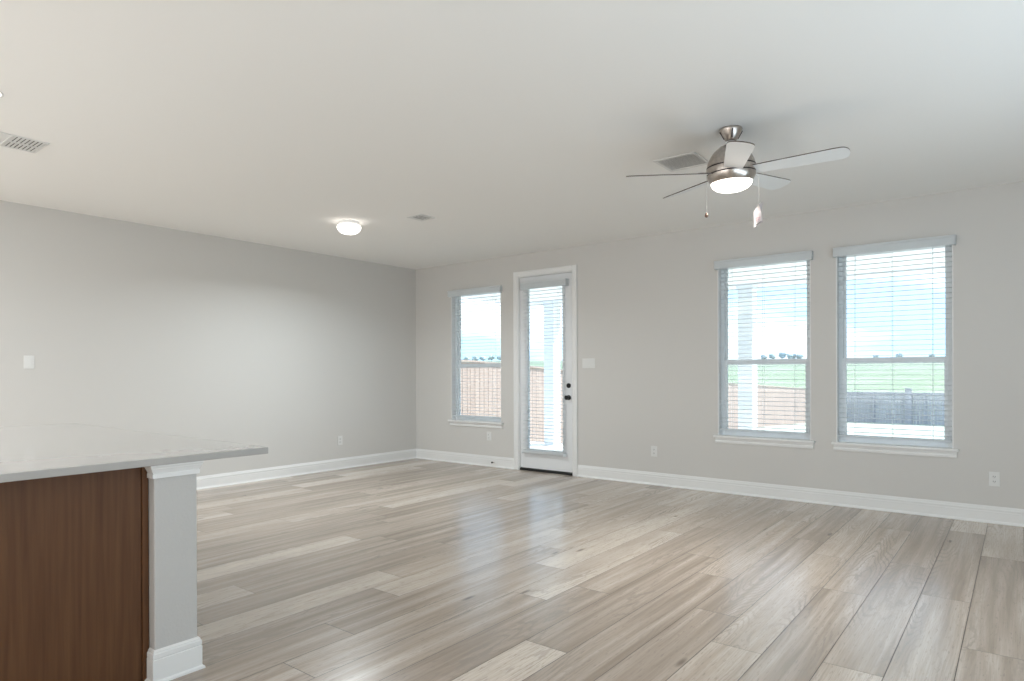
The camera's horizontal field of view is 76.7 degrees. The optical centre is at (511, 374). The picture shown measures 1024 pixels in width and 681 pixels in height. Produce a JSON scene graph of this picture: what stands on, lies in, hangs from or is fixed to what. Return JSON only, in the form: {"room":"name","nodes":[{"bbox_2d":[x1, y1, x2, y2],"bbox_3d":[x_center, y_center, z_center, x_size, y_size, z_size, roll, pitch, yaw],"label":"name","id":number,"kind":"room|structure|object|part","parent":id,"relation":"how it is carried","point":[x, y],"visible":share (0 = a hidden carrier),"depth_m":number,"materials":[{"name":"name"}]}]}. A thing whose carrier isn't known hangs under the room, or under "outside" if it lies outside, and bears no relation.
{"room":"empty living room","nodes":[
{"label":"empty living room","id":0,"kind":"room"},
{"bbox_2d":[145,461,205,680],"bbox_3d":[-2.239,0.801,3.331,2.245,0.872,0.215,0,0,38],"label":"end post","id":1,"kind":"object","parent":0,"point":[175,647],"depth_m":2.64,"materials":[{"name":"grey paint"}]},
{"bbox_3d":[-2.247,0.801,3.338,2.223,0.872,0.171,0,0,38],"label":"wall post","id":2,"kind":"part","parent":1,"relation":"part of","materials":[{"name":"grey paint"}]},
{"bbox_3d":[-2.241,0.392,3.330,2.244,0.054,0.213,0,0,38],"label":"cap moulding","id":3,"kind":"part","parent":1,"relation":"part of","materials":[{"name":"white paint"}]},
{"bbox_3d":[-2.237,1.170,3.332,2.245,0.133,0.215,0,0,38],"label":"moulding","id":4,"kind":"part","parent":1,"relation":"part of","materials":[{"name":"white paint"}]},
{"bbox_2d":[0,200,415,476],"bbox_3d":[-4.902,-0.127,5.087,0.150,2.940,11.150,0,0,38],"label":"wall","id":5,"kind":"structure","parent":0,"point":[126,325],"depth_m":6.99,"materials":[{"name":"grey paint"}]},
{"bbox_2d":[24,355,34,368],"bbox_3d":[-4.284,-0.107,5.745,0.010,0.116,0.080,0,0,38],"label":"light switch","id":6,"kind":"object","parent":5,"relation":"attached to","point":[29,363],"visible":1,"depth_m":5.74,"materials":[{"name":"white plastic"}]},
{"bbox_2d":[196,449,415,489],"bbox_3d":[-4.782,1.174,5.095,0.024,0.137,11.000,0,0,38],"label":"baseboard","id":7,"kind":"structure","parent":5,"relation":"attached to","point":[232,478],"depth_m":7.86,"materials":[{"name":"white paint"}]},
{"bbox_2d":[338,436,341,444],"bbox_3d":[-2.220,0.859,8.369,0.009,0.116,0.072,0,0,38],"label":"wall outlet","id":8,"kind":"object","parent":5,"relation":"attached to","point":[339,437],"visible":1,"depth_m":8.36,"materials":[{"name":"white plastic"}]},
{"bbox_2d":[0,0,1023,269],"bbox_3d":[-1.421,-1.565,2.441,8.900,0.120,11.300,0,0,38],"label":"ceiling","id":9,"kind":"structure","parent":0,"point":[517,126],"depth_m":3.73,"materials":[{"name":"white paint"}]},
{"bbox_2d":[0,132,49,152],"bbox_3d":[-3.253,-1.496,4.135,0.290,0.010,0.430,0,0,38],"label":"ceiling vent","id":10,"kind":"object","parent":9,"relation":"in","point":[6,140],"visible":1,"depth_m":4.20,"materials":[{"name":"white plastic"}]},
{"bbox_2d":[337,220,360,235],"bbox_3d":[-1.620,-1.444,6.439,0.235,0.136,0.235,0,0,38],"label":"dome light","id":11,"kind":"object","parent":9,"relation":"attached to","point":[347,227],"visible":1,"depth_m":6.36,"materials":[{"name":"white glass"}]},
{"bbox_3d":[-1.620,-1.495,6.438,0.202,0.034,0.202,0,0,38],"label":"plate","id":12,"kind":"part","parent":11,"relation":"part of","materials":[{"name":"white paint"}]},
{"bbox_2d":[407,214,434,220],"bbox_3d":[-0.874,-1.511,6.252,0.200,0.007,0.200,0,0,38],"label":"ceiling vent","id":13,"kind":"object","parent":9,"relation":"in","point":[421,217],"visible":1,"depth_m":6.24,"materials":[{"name":"white plastic"}]},
{"bbox_2d":[653,152,708,171],"bbox_3d":[1.217,-1.515,4.632,0.310,0.007,0.310,0,0,38],"label":"ceiling vent","id":14,"kind":"object","parent":9,"relation":"in","point":[692,159],"visible":0.9,"depth_m":4.62,"materials":[{"name":"white plastic"}]},
{"bbox_2d":[626,125,849,217],"bbox_3d":[1.396,-1.243,4.004,1.238,0.550,1.256,0,0,38],"label":"ceiling fan","id":15,"kind":"object","parent":9,"relation":"hanging from","point":[732,168],"visible":1,"depth_m":3.90,"materials":[{"name":"silver metal"}]},
{"bbox_3d":[0.978,-1.225,3.990,0.552,0.062,0.141,0,0,-5],"label":"fan blade","id":16,"kind":"part","parent":15,"relation":"part of","materials":[{"name":"white"}]},
{"bbox_3d":[1.215,-1.256,4.365,0.140,0.050,0.552,0,0,-22],"label":"fan blade","id":17,"kind":"part","parent":15,"relation":"part of","materials":[{"name":"white wood"}]},
{"bbox_3d":[1.213,-1.117,4.010,0.020,0.234,0.003,0,0,0],"label":"pull chain","id":18,"kind":"part","parent":15,"relation":"part of","materials":[{"name":"silver metal"}]},
{"bbox_3d":[1.361,-1.163,4.015,0.246,0.068,0.246,0,0,38],"label":"globe","id":19,"kind":"part","parent":15,"relation":"part of","materials":[{"name":"white glass"}]},
{"bbox_3d":[1.263,-1.226,3.644,0.142,0.054,0.552,0,0,14],"label":"fan blade","id":20,"kind":"part","parent":15,"relation":"part of","materials":[{"name":"white wood"}]},
{"bbox_2d":[754,202,762,226],"bbox_3d":[1.535,-0.993,4.013,0.072,0.167,0.034,0,0,-18],"label":"paper tag","id":21,"kind":"object","parent":15,"relation":"hanging from","point":[758,211],"visible":1,"depth_m":4.01,"materials":[{"name":"white paper"}]},
{"bbox_3d":[1.648,-1.272,4.258,0.551,0.064,0.142,0,0,-39],"label":"fan blade","id":22,"kind":"part","parent":15,"relation":"part of","materials":[{"name":"white"}]},
{"bbox_3d":[1.680,-1.255,3.810,0.552,0.036,0.143,0,0,32],"label":"fan blade","id":23,"kind":"part","parent":15,"relation":"part of","materials":[{"name":"white"}]},
{"bbox_2d":[170,458,1023,680],"bbox_3d":[-1.364,1.236,2.505,8.600,0.003,11.150,0,0,38],"label":"floor","id":24,"kind":"structure","parent":0,"point":[416,569],"depth_m":3.78,"materials":[{"name":"beige wood"}]},
{"bbox_2d":[0,467,148,680],"bbox_3d":[-2.572,0.803,2.962,2.177,0.872,0.818,0,0,38],"label":"base cabinet","id":25,"kind":"object","parent":24,"relation":"on","point":[74,551],"visible":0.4,"depth_m":2.41,"materials":[{"name":"brown wood"}]},
{"bbox_2d":[0,423,267,482],"bbox_3d":[-2.466,0.351,3.133,2.373,0.030,1.382,0,0,38],"label":"countertop","id":26,"kind":"structure","parent":25,"relation":"on","point":[38,451],"depth_m":2.86,"materials":[{"name":"stone"}]},
{"bbox_3d":[-1.479,0.799,2.607,0.020,0.872,0.024,0,0,38],"label":"scribe moulding","id":27,"kind":"part","parent":25,"relation":"part of","materials":[{"name":"brown wood"}]},
{"bbox_2d":[416,181,1023,508],"bbox_3d":[2.029,-0.156,6.827,8.900,2.940,0.150,0,0,38],"label":"wall","id":28,"kind":"structure","parent":0,"point":[647,306],"depth_m":6.67,"materials":[{"name":"grey paint"}]},
{"bbox_2d":[416,449,513,468],"bbox_3d":[-0.688,1.151,8.857,1.815,0.137,0.024,0,0,38],"label":"baseboard","id":29,"kind":"structure","parent":28,"relation":"attached to","point":[473,459],"depth_m":8.80,"materials":[{"name":"white paint"}]},
{"bbox_2d":[448,292,502,428],"bbox_3d":[-0.458,-0.217,8.754,0.965,1.856,0.192,0,0,38],"label":"window","id":30,"kind":"structure","parent":28,"relation":"in","point":[456,366],"depth_m":9.00,"materials":[{"name":"white paint"}]},
{"bbox_3d":[-0.416,-0.608,8.809,0.809,1.023,0.026,0,0,38],"label":"sash","id":31,"kind":"part","parent":30,"relation":"part of","materials":[{"name":"white plastic"}]},
{"bbox_2d":[447,285,501,418],"bbox_3d":[-0.486,-0.282,8.713,0.929,1.732,0.126,0,0,38],"label":"window blind","id":32,"kind":"object","parent":30,"relation":"attached to","point":[490,289],"visible":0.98,"depth_m":8.70,"materials":[{"name":"white plastic"}]},
{"bbox_3d":[-0.700,-0.265,8.926,0.002,1.661,0.055,0,0,38],"label":"ladder cord","id":33,"kind":"part","parent":32,"relation":"part of","materials":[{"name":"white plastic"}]},
{"bbox_3d":[-0.464,0.574,8.745,0.869,0.018,0.054,0,0,38],"label":"rail","id":34,"kind":"part","parent":32,"relation":"part of","materials":[{"name":"white plastic"}]},
{"bbox_3d":[-0.235,-0.266,8.561,0.002,1.661,0.055,0,0,38],"label":"ladder cord","id":35,"kind":"part","parent":32,"relation":"part of","materials":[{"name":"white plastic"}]},
{"bbox_3d":[-0.478,0.644,8.727,0.965,0.022,0.117,0,0,38],"label":"sill","id":36,"kind":"part","parent":30,"relation":"part of","materials":[{"name":"white paint"}]},
{"bbox_3d":[-0.431,0.239,8.788,0.809,0.764,0.026,0,0,38],"label":"sash","id":37,"kind":"part","parent":30,"relation":"part of","materials":[{"name":"white plastic"}]},
{"bbox_2d":[487,432,490,440],"bbox_3d":[-0.306,0.821,8.566,0.072,0.116,0.009,0,0,38],"label":"wall outlet","id":38,"kind":"object","parent":28,"relation":"attached to","point":[488,433],"visible":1,"depth_m":8.56,"materials":[{"name":"white plastic"}]},
{"bbox_2d":[513,265,577,475],"bbox_3d":[0.437,-0.042,8.046,0.954,2.519,0.201,0,0,38],"label":"door","id":39,"kind":"structure","parent":28,"relation":"in","point":[568,465],"depth_m":8.00,"materials":[{"name":"white paint"}]},
{"bbox_2d":[520,278,568,456],"bbox_3d":[0.394,-0.074,7.980,0.686,2.140,0.074,0,0,38],"label":"door blind","id":40,"kind":"object","parent":39,"relation":"attached to","point":[556,282],"visible":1,"depth_m":7.97,"materials":[{"name":"white plastic"}]},
{"bbox_3d":[0.197,-0.064,8.142,0.002,2.065,0.051,0,0,38],"label":"ladder cord","id":41,"kind":"part","parent":40,"relation":"part of","materials":[{"name":"white fabric"}]},
{"bbox_3d":[0.387,0.969,7.997,0.624,0.034,0.050,0,0,38],"label":"rail","id":42,"kind":"part","parent":40,"relation":"part of","materials":[{"name":"white plastic"}]},
{"bbox_3d":[0.569,-0.065,7.848,0.002,2.065,0.051,0,0,38],"label":"ladder cord","id":43,"kind":"part","parent":40,"relation":"part of","materials":[{"name":"white fabric"}]},
{"bbox_3d":[0.408,-0.069,8.023,0.589,2.080,0.010,0,0,38],"label":"glazing frame","id":44,"kind":"part","parent":39,"relation":"part of","materials":[{"name":"white paint"}]},
{"bbox_2d":[582,358,594,367],"bbox_3d":[0.899,-0.128,7.613,0.172,0.116,0.010,0,0,38],"label":"light switch","id":45,"kind":"object","parent":28,"relation":"attached to","point":[586,362],"visible":1,"depth_m":7.61,"materials":[{"name":"white plastic"}]},
{"bbox_2d":[651,446,656,456],"bbox_3d":[1.558,0.847,7.101,0.072,0.116,0.009,0,0,38],"label":"wall outlet","id":46,"kind":"object","parent":28,"relation":"attached to","point":[653,448],"visible":1,"depth_m":7.10,"materials":[{"name":"white plastic"}]},
{"bbox_2d":[713,260,814,448],"bbox_3d":[2.501,-0.223,6.429,0.967,1.856,0.192,0,0,38],"label":"window","id":47,"kind":"structure","parent":28,"relation":"in","point":[731,437],"depth_m":6.53,"materials":[{"name":"white paint"}]},
{"bbox_2d":[714,250,812,434],"bbox_3d":[2.474,-0.289,6.387,0.931,1.732,0.126,0,0,38],"label":"window blind","id":48,"kind":"object","parent":47,"relation":"attached to","point":[803,255],"visible":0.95,"depth_m":6.38,"materials":[{"name":"white plastic"}]},
{"bbox_3d":[2.493,-0.272,6.418,0.002,1.661,0.055,0,0,38],"label":"ladder cord","id":49,"kind":"part","parent":48,"relation":"part of","materials":[{"name":"white fabric"}]},
{"bbox_3d":[2.496,0.568,6.420,0.871,0.018,0.054,0,0,38],"label":"rail","id":50,"kind":"part","parent":48,"relation":"part of","materials":[{"name":"white plastic"}]},
{"bbox_3d":[2.725,-0.272,6.235,0.002,1.661,0.055,0,0,38],"label":"ladder cord","id":51,"kind":"part","parent":48,"relation":"part of","materials":[{"name":"white fabric"}]},
{"bbox_3d":[2.481,0.638,6.401,0.967,0.022,0.117,0,0,38],"label":"sill","id":52,"kind":"part","parent":47,"relation":"part of","materials":[{"name":"white paint"}]},
{"bbox_3d":[2.544,-0.614,6.484,0.811,1.023,0.026,0,0,38],"label":"sash","id":53,"kind":"part","parent":47,"relation":"part of","materials":[{"name":"clear glass"}]},
{"bbox_3d":[2.528,0.233,6.462,0.811,0.764,0.026,0,0,38],"label":"sash","id":54,"kind":"part","parent":47,"relation":"part of","materials":[{"name":"white plastic"}]},
{"bbox_2d":[577,465,1023,526],"bbox_3d":[3.071,1.143,5.904,5.825,0.137,0.024,0,0,38],"label":"baseboard","id":55,"kind":"structure","parent":28,"relation":"attached to","point":[933,508],"depth_m":6.04,"materials":[{"name":"white paint"}]},
{"bbox_2d":[831,245,958,457],"bbox_3d":[3.376,-0.225,5.742,0.968,1.856,0.192,0,0,38],"label":"window","id":56,"kind":"structure","parent":28,"relation":"in","point":[869,445],"depth_m":5.74,"materials":[{"name":"white paint"}]},
{"bbox_2d":[833,234,955,441],"bbox_3d":[3.348,-0.291,5.700,0.932,1.732,0.126,0,0,38],"label":"window blind","id":57,"kind":"object","parent":56,"relation":"attached to","point":[943,241],"visible":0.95,"depth_m":5.68,"materials":[{"name":"white plastic"}]},
{"bbox_3d":[3.134,-0.273,5.914,0.002,1.661,0.055,0,0,38],"label":"ladder cord","id":58,"kind":"part","parent":57,"relation":"part of","materials":[{"name":"white fabric"}]},
{"bbox_3d":[3.370,0.566,5.732,0.872,0.018,0.054,0,0,38],"label":"rail","id":59,"kind":"part","parent":57,"relation":"part of","materials":[{"name":"white plastic"}]},
{"bbox_3d":[3.604,-0.274,5.545,0.002,1.661,0.055,0,0,38],"label":"ladder cord","id":60,"kind":"part","parent":57,"relation":"part of","materials":[{"name":"white fabric"}]},
{"bbox_3d":[3.356,0.636,5.714,0.968,0.022,0.117,0,0,38],"label":"sill","id":61,"kind":"part","parent":56,"relation":"part of","materials":[{"name":"white paint"}]},
{"bbox_3d":[3.403,0.231,5.775,0.812,0.764,0.026,0,0,38],"label":"sash","id":62,"kind":"part","parent":56,"relation":"part of","materials":[{"name":"white plastic"}]},
{"bbox_3d":[3.419,-0.616,5.797,0.812,1.023,0.026,0,0,38],"label":"sash","id":63,"kind":"part","parent":56,"relation":"part of","materials":[{"name":"white plastic"}]},
{"bbox_2d":[989,472,999,486],"bbox_3d":[3.911,0.852,5.252,0.072,0.116,0.009,0,0,38],"label":"wall outlet","id":64,"kind":"object","parent":28,"relation":"attached to","point":[994,477],"visible":1,"depth_m":5.25,"materials":[{"name":"white plastic"}]},
{"label":"outside","id":65,"kind":"structure","parent":0,"visible":0},
{"bbox_2d":[486,358,949,447],"bbox_3d":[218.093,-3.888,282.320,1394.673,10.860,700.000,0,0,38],"label":"ground","id":66,"kind":"structure","parent":65,"point":[916,376],"depth_m":96.75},
{"bbox_2d":[461,360,805,442],"bbox_3d":[7.812,1.225,24.422,0.150,3.168,33.045,0,0,38],"label":"wooden fence","id":67,"kind":"object","parent":66,"relation":"on","point":[478,384],"visible":0.16,"depth_m":15.29,"materials":[{"name":"brown wood"}]},
{"bbox_3d":[-1.602,0.735,12.386,0.018,1.981,2.392,0,0,38],"label":"picket panel","id":68,"kind":"part","parent":67,"relation":"part of","materials":[{"name":"brown wood"}]},
{"bbox_3d":[-0.119,0.770,14.274,0.018,2.037,2.392,0,0,38],"label":"picket panel","id":69,"kind":"part","parent":67,"relation":"part of","materials":[{"name":"brown wood"}]},
{"bbox_3d":[-0.129,-0.212,14.277,0.100,0.160,2.400,0,0,38],"label":"cap rail","id":70,"kind":"part","parent":67,"relation":"part of","materials":[{"name":"brown wood"}]},
{"bbox_3d":[1.364,0.873,16.161,0.018,1.997,2.392,0,0,38],"label":"picket panel","id":71,"kind":"part","parent":67,"relation":"part of","materials":[{"name":"brown wood"}]},
{"bbox_3d":[8.780,1.325,25.598,0.018,1.914,2.392,0,0,38],"label":"picket panel","id":72,"kind":"part","parent":67,"relation":"part of","materials":[{"name":"brown wood"}]},
{"bbox_3d":[10.263,1.405,27.485,0.018,1.921,2.392,0,0,38],"label":"picket panel","id":73,"kind":"part","parent":67,"relation":"part of","materials":[{"name":"brown wood"}]},
{"bbox_3d":[11.746,1.488,29.373,0.018,1.917,2.392,0,0,38],"label":"picket panel","id":74,"kind":"part","parent":67,"relation":"part of","materials":[{"name":"brown wood"}]},
{"bbox_3d":[13.229,1.573,31.260,0.018,1.907,2.392,0,0,38],"label":"picket panel","id":75,"kind":"part","parent":67,"relation":"part of","materials":[{"name":"brown wood"}]},
{"bbox_3d":[14.712,1.659,33.147,0.018,1.898,2.392,0,0,38],"label":"picket panel","id":76,"kind":"part","parent":67,"relation":"part of","materials":[{"name":"brown wood"}]},
{"bbox_2d":[769,353,775,358],"bbox_3d":[141.647,-9.490,352.941,3.997,3.679,4.596,0,0,38],"label":"tree","id":77,"kind":"object","parent":66,"relation":"on","point":[772,355],"visible":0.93,"depth_m":351.52,"materials":[{"name":"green plant"}]},
{"bbox_2d":[778,352,786,358],"bbox_3d":[146.371,-9.844,350.549,4.710,4.364,3.283,0,0,38],"label":"tree","id":78,"kind":"object","parent":66,"relation":"on","point":[781,355],"visible":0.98,"depth_m":349.51,"materials":[{"name":"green plant"}]},
{"bbox_2d":[787,353,795,358],"bbox_3d":[150.344,-9.546,348.704,4.864,3.743,5.342,0,0,38],"label":"tree","id":79,"kind":"object","parent":66,"relation":"on","point":[789,355],"visible":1,"depth_m":347.59,"materials":[{"name":"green plant"}]},
{"bbox_2d":[796,353,803,358],"bbox_3d":[154.170,-9.373,346.841,4.065,3.373,4.777,0,0,38],"label":"tree","id":80,"kind":"object","parent":66,"relation":"on","point":[798,356],"visible":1,"depth_m":345.44,"materials":[{"name":"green plant"}]},
{"bbox_2d":[847,388,943,424],"bbox_3d":[23.753,1.780,32.822,14.487,2.053,0.178,0,0,38],"label":"wooden fence","id":81,"kind":"object","parent":66,"relation":"on","point":[870,401],"visible":0.39,"depth_m":35.17,"materials":[{"name":"grey wood"}]},
{"bbox_3d":[19.104,1.892,36.577,2.438,1.809,0.018,0,0,38],"label":"picket panel","id":82,"kind":"part","parent":81,"relation":"part of","materials":[{"name":"grey wood"}]},
{"bbox_3d":[19.992,1.927,35.802,0.090,1.710,0.096,0,0,38],"label":"fence post","id":83,"kind":"part","parent":81,"relation":"part of","materials":[{"name":"grey wood"}]},
{"bbox_3d":[23.569,1.059,33.025,13.900,0.090,0.036,0,0,38],"label":"fence rail","id":84,"kind":"part","parent":81,"relation":"part of","materials":[{"name":"grey wood"}]},
{"bbox_3d":[20.991,1.880,35.094,2.438,1.798,0.018,0,0,38],"label":"picket panel","id":85,"kind":"part","parent":81,"relation":"part of","materials":[{"name":"grey wood"}]},
{"bbox_3d":[21.248,1.774,34.715,0.320,2.030,0.060,0,0,38],"label":"gate post","id":86,"kind":"part","parent":81,"relation":"part of","materials":[{"name":"grey wood"}]},
{"bbox_3d":[21.879,1.919,34.319,0.090,1.704,0.096,0,0,38],"label":"fence post","id":87,"kind":"part","parent":81,"relation":"part of","materials":[{"name":"grey wood"}]},
{"bbox_3d":[22.878,1.874,33.611,2.438,1.790,0.018,0,0,38],"label":"picket panel","id":88,"kind":"part","parent":81,"relation":"part of","materials":[{"name":"grey wood"}]},
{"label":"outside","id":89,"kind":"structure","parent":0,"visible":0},
{"bbox_2d":[530,441,562,450],"bbox_3d":[2.951,1.318,8.240,9.500,0.100,3.200,0,0,38],"label":"patio slab","id":90,"kind":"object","parent":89,"point":[537,444],"depth_m":11.36,"materials":[{"name":"concrete"}]},
{"bbox_2d":[543,302,560,444],"bbox_3d":[0.728,-0.011,11.710,0.234,2.560,0.250,0,0,38],"label":"porch column","id":91,"kind":"structure","parent":90,"relation":"on","point":[549,364],"depth_m":11.63,"materials":[{"name":"white paint"}]},
{"bbox_2d":[737,285,757,436],"bbox_3d":[3.474,-0.017,9.552,0.234,2.560,0.250,0,0,38],"label":"porch column","id":92,"kind":"structure","parent":90,"relation":"on","point":[743,346],"depth_m":9.47,"materials":[{"name":"white paint"}]},
{"bbox_2d":[530,266,944,304],"bbox_3d":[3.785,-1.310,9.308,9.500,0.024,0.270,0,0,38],"label":"beam","id":93,"kind":"structure","parent":92,"relation":"on","point":[935,269],"depth_m":8.62,"materials":[{"name":"white paint"}]},
{"bbox_2d":[461,246,944,305],"bbox_3d":[3.003,-1.455,8.313,9.500,0.275,3.400,0,0,38],"label":"soffit","id":94,"kind":"structure","parent":93,"relation":"on","point":[923,261],"depth_m":8.16,"materials":[{"name":"white paint"}]}
]}

